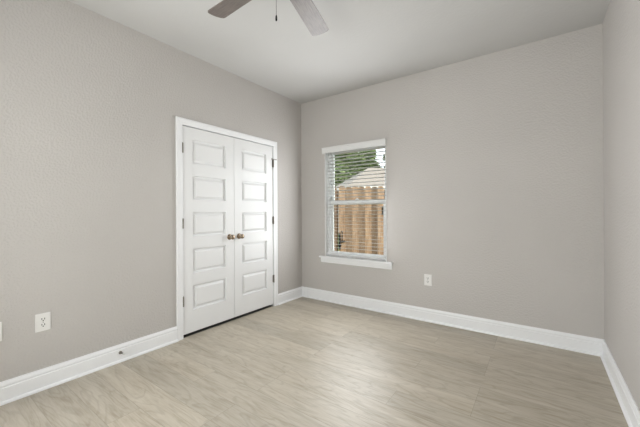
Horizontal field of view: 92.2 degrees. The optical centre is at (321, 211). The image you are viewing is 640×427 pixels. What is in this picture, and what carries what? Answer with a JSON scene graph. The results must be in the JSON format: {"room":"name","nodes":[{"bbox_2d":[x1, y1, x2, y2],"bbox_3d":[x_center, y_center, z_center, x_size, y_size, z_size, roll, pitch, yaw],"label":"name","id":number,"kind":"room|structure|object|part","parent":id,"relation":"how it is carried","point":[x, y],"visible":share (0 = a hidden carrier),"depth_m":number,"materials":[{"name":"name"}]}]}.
{"room":"empty bedroom","nodes":[
{"label":"empty bedroom","id":0,"kind":"room"},
{"bbox_2d":[0,0,301,381],"bbox_3d":[-1.596,-0.158,2.683,0.150,2.740,4.300,0,0,35],"label":"wall","id":1,"kind":"structure","parent":0,"point":[91,102],"depth_m":2.36,"materials":[{"name":"beige paint"}]},
{"bbox_2d":[0,322,1,340],"bbox_3d":[-2.040,0.757,1.909,0.018,0.122,0.080,0,0,35],"label":"wall plate","id":2,"kind":"object","parent":1,"relation":"attached to","point":[0,322],"visible":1,"depth_m":1.94,"materials":[{"name":"white plastic"}]},
{"bbox_2d":[35,312,50,332],"bbox_3d":[-1.906,0.756,2.104,0.010,0.122,0.080,0,0,35],"label":"wall outlet","id":3,"kind":"object","parent":1,"relation":"attached to","point":[43,320],"visible":1,"depth_m":2.10,"materials":[{"name":"white plastic"}]},
{"bbox_2d":[0,326,178,405],"bbox_3d":[-1.752,1.143,2.300,0.030,0.138,1.403,0,0,35],"label":"baseboard","id":4,"kind":"structure","parent":1,"relation":"attached to","point":[25,385],"depth_m":2.26,"materials":[{"name":"white paint"}]},
{"bbox_2d":[182,126,234,334],"bbox_3d":[-1.140,0.179,3.167,0.105,2.001,0.618,0,0,35],"label":"door","id":5,"kind":"structure","parent":1,"relation":"in","point":[208,157],"depth_m":3.16,"materials":[{"name":"white paint"}]},
{"bbox_2d":[176,116,277,340],"bbox_3d":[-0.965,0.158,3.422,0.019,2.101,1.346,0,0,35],"label":"trim","id":6,"kind":"structure","parent":1,"relation":"attached to","point":[180,121],"depth_m":2.92,"materials":[{"name":"white paint"}]},
{"bbox_2d":[183,305,272,337],"bbox_3d":[-1.037,1.207,3.477,0.150,0.004,1.222,0,0,35],"label":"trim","id":7,"kind":"structure","parent":1,"relation":"attached to","point":[268,306],"depth_m":3.36,"materials":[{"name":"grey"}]},
{"bbox_2d":[234,138,276,316],"bbox_3d":[-0.772,0.177,3.684,0.105,2.001,0.642,0,0,35],"label":"door","id":8,"kind":"structure","parent":1,"relation":"in","point":[254,278],"depth_m":3.65,"materials":[{"name":"white paint"}]},
{"bbox_2d":[278,286,301,304],"bbox_3d":[-0.417,1.137,4.174,0.030,0.138,0.511,0,0,35],"label":"baseboard","id":9,"kind":"structure","parent":1,"relation":"attached to","point":[296,293],"depth_m":4.15,"materials":[{"name":"white paint"}]},
{"bbox_3d":[-0.415,1.197,4.163,0.014,0.018,0.496,0,0,35],"label":"shoe moulding","id":10,"kind":"part","parent":9,"relation":"part of","materials":[{"name":"white paint"}]},
{"bbox_2d":[0,297,627,426],"bbox_3d":[-0.468,1.266,1.885,4.103,0.120,4.600,0,0,35],"label":"floor","id":11,"kind":"structure","parent":0,"point":[302,361],"depth_m":2.17,"materials":[{"name":"grey wood"}]},
{"bbox_2d":[68,0,609,103],"bbox_3d":[-0.482,-1.609,1.885,4.103,0.150,4.600,0,0,35],"label":"ceiling","id":12,"kind":"structure","parent":0,"point":[366,43],"depth_m":2.65,"materials":[{"name":"paint"}]},
{"bbox_2d":[208,0,328,35],"bbox_3d":[-0.248,-1.291,1.723,1.194,0.488,1.236,0,0,35],"label":"ceiling fan","id":13,"kind":"object","parent":12,"relation":"hanging from","point":[308,12],"visible":1,"depth_m":2.04,"materials":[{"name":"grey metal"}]},
{"bbox_3d":[-0.544,-1.326,1.944,0.456,0.028,0.132,0,0,37],"label":"blade","id":14,"kind":"part","parent":13,"relation":"part of","materials":[{"name":"grey wood"}]},
{"bbox_3d":[-0.079,-1.328,2.083,0.132,0.028,0.456,0,0,19],"label":"blade","id":15,"kind":"part","parent":13,"relation":"part of","materials":[{"name":"grey wood"}]},
{"bbox_2d":[301,24,603,338],"bbox_3d":[1.060,-0.172,3.523,3.503,2.740,0.150,0,0,35],"label":"wall","id":16,"kind":"structure","parent":0,"point":[495,174],"depth_m":3.03,"materials":[{"name":"beige paint"}]},
{"bbox_2d":[319,146,392,269],"bbox_3d":[0.436,-0.080,3.939,1.040,1.527,0.196,0,0,35],"label":"window","id":17,"kind":"structure","parent":16,"relation":"in","point":[329,212],"depth_m":4.07,"materials":[{"name":"white plastic"}]},
{"bbox_2d":[322,138,386,258],"bbox_3d":[0.404,-0.143,3.909,0.912,1.426,0.105,0,0,35],"label":"window blind","id":18,"kind":"object","parent":17,"relation":"attached to","point":[379,142],"visible":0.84,"depth_m":3.88,"materials":[{"name":"white plastic"}]},
{"bbox_3d":[0.428,0.560,3.926,0.848,0.018,0.048,0,0,35],"label":"rail","id":19,"kind":"part","parent":18,"relation":"part of","materials":[{"name":"white plastic"}]},
{"bbox_3d":[0.468,-0.122,3.988,0.872,1.432,0.080,0,0,35],"label":"frame","id":20,"kind":"part","parent":17,"relation":"part of","materials":[{"name":"white plastic"}]},
{"bbox_3d":[0.460,0.211,3.973,0.808,0.723,0.028,0,0,35],"label":"sash","id":21,"kind":"part","parent":17,"relation":"part of","materials":[{"name":"white plastic"}]},
{"bbox_3d":[0.475,-0.448,3.999,0.808,0.715,0.028,0,0,35],"label":"sash","id":22,"kind":"part","parent":17,"relation":"part of","materials":[{"name":"white plastic"}]},
{"bbox_2d":[424,274,431,285],"bbox_3d":[1.159,0.748,3.358,0.080,0.122,0.010,0,0,35],"label":"wall outlet","id":23,"kind":"object","parent":16,"relation":"attached to","point":[427,278],"visible":1,"depth_m":3.35,"materials":[{"name":"white plastic"}]},
{"bbox_2d":[302,286,603,356],"bbox_3d":[1.014,1.129,3.450,3.203,0.138,0.030,0,0,35],"label":"baseboard","id":24,"kind":"structure","parent":16,"relation":"attached to","point":[562,340],"depth_m":3.10,"materials":[{"name":"white paint"}]},
{"bbox_2d":[603,0,639,410],"bbox_3d":[1.135,-0.172,0.739,0.150,2.740,4.300,0,0,35],"label":"wall","id":25,"kind":"structure","parent":0,"point":[621,23],"depth_m":1.93,"materials":[{"name":"beige paint"}]},
{"bbox_2d":[600,340,639,426],"bbox_3d":[1.068,1.129,0.791,0.030,0.138,4.300,0,0,35],"label":"baseboard","id":26,"kind":"structure","parent":25,"relation":"attached to","point":[630,410],"depth_m":1.94,"materials":[{"name":"white paint"}]},
{"bbox_3d":[1.062,1.189,0.795,0.014,0.018,4.269,0,0,35],"label":"shoe moulding","id":27,"kind":"part","parent":26,"relation":"part of","materials":[{"name":"white paint"}]},
{"label":"outside","id":28,"kind":"structure","parent":0,"visible":0},
{"bbox_3d":[15.132,1.379,30.344,85.000,0.200,59.840,0,0,35],"label":"ground","id":29,"kind":"structure","parent":28,"visible":0},
{"bbox_2d":[332,188,337,255],"bbox_3d":[-0.525,0.420,6.051,1.770,1.874,0.154,0,0,-14],"label":"wooden fence","id":30,"kind":"object","parent":29,"relation":"on","point":[336,192],"visible":0.06,"depth_m":6.18,"materials":[{"name":"brown wood"}]},
{"bbox_3d":[0.281,0.453,6.290,0.090,1.800,0.090,0,0,-14],"label":"post","id":31,"kind":"part","parent":30,"relation":"part of","materials":[{"name":"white wood"}]},
{"bbox_2d":[334,153,352,186],"bbox_3d":[1.198,-2.179,24.391,2.916,7.161,3.609,0,0,-8],"label":"tree","id":32,"kind":"object","parent":29,"relation":"on","point":[347,157],"visible":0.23,"depth_m":23.36,"materials":[{"name":"green plant"}]},
{"bbox_2d":[345,152,364,178],"bbox_3d":[2.342,-2.650,29.466,3.071,8.092,4.175,0,0,-18],"label":"tree","id":33,"kind":"object","parent":29,"relation":"on","point":[355,156],"visible":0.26,"depth_m":28.10,"materials":[{"name":"green plant"}]},
{"bbox_2d":[336,168,384,232],"bbox_3d":[8.081,-0.711,20.140,15.030,4.050,5.330,0,0,-12],"label":"house","id":34,"kind":"structure","parent":29,"relation":"on","point":[367,169],"depth_m":17.55,"materials":[{"name":"beige"}]},
{"bbox_2d":[362,150,379,169],"bbox_3d":[4.956,-3.150,34.894,4.432,9.067,4.478,0,0,35],"label":"tree","id":35,"kind":"object","parent":29,"relation":"on","point":[371,154],"visible":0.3,"depth_m":33.38,"materials":[{"name":"green plant"}]},
{"bbox_3d":[4.058,0.395,7.223,5.688,1.876,0.153,0,0,-14],"label":"wooden fence","id":36,"kind":"object","parent":29,"relation":"on","visible":0},
{"bbox_2d":[338,186,383,259],"bbox_3d":[0.824,0.404,6.329,1.026,1.855,0.095,0,0,-14],"label":"gate","id":37,"kind":"object","parent":36,"relation":"attached to","point":[359,219],"visible":0.55,"depth_m":6.32,"materials":[{"name":"brown wood"}]}
]}

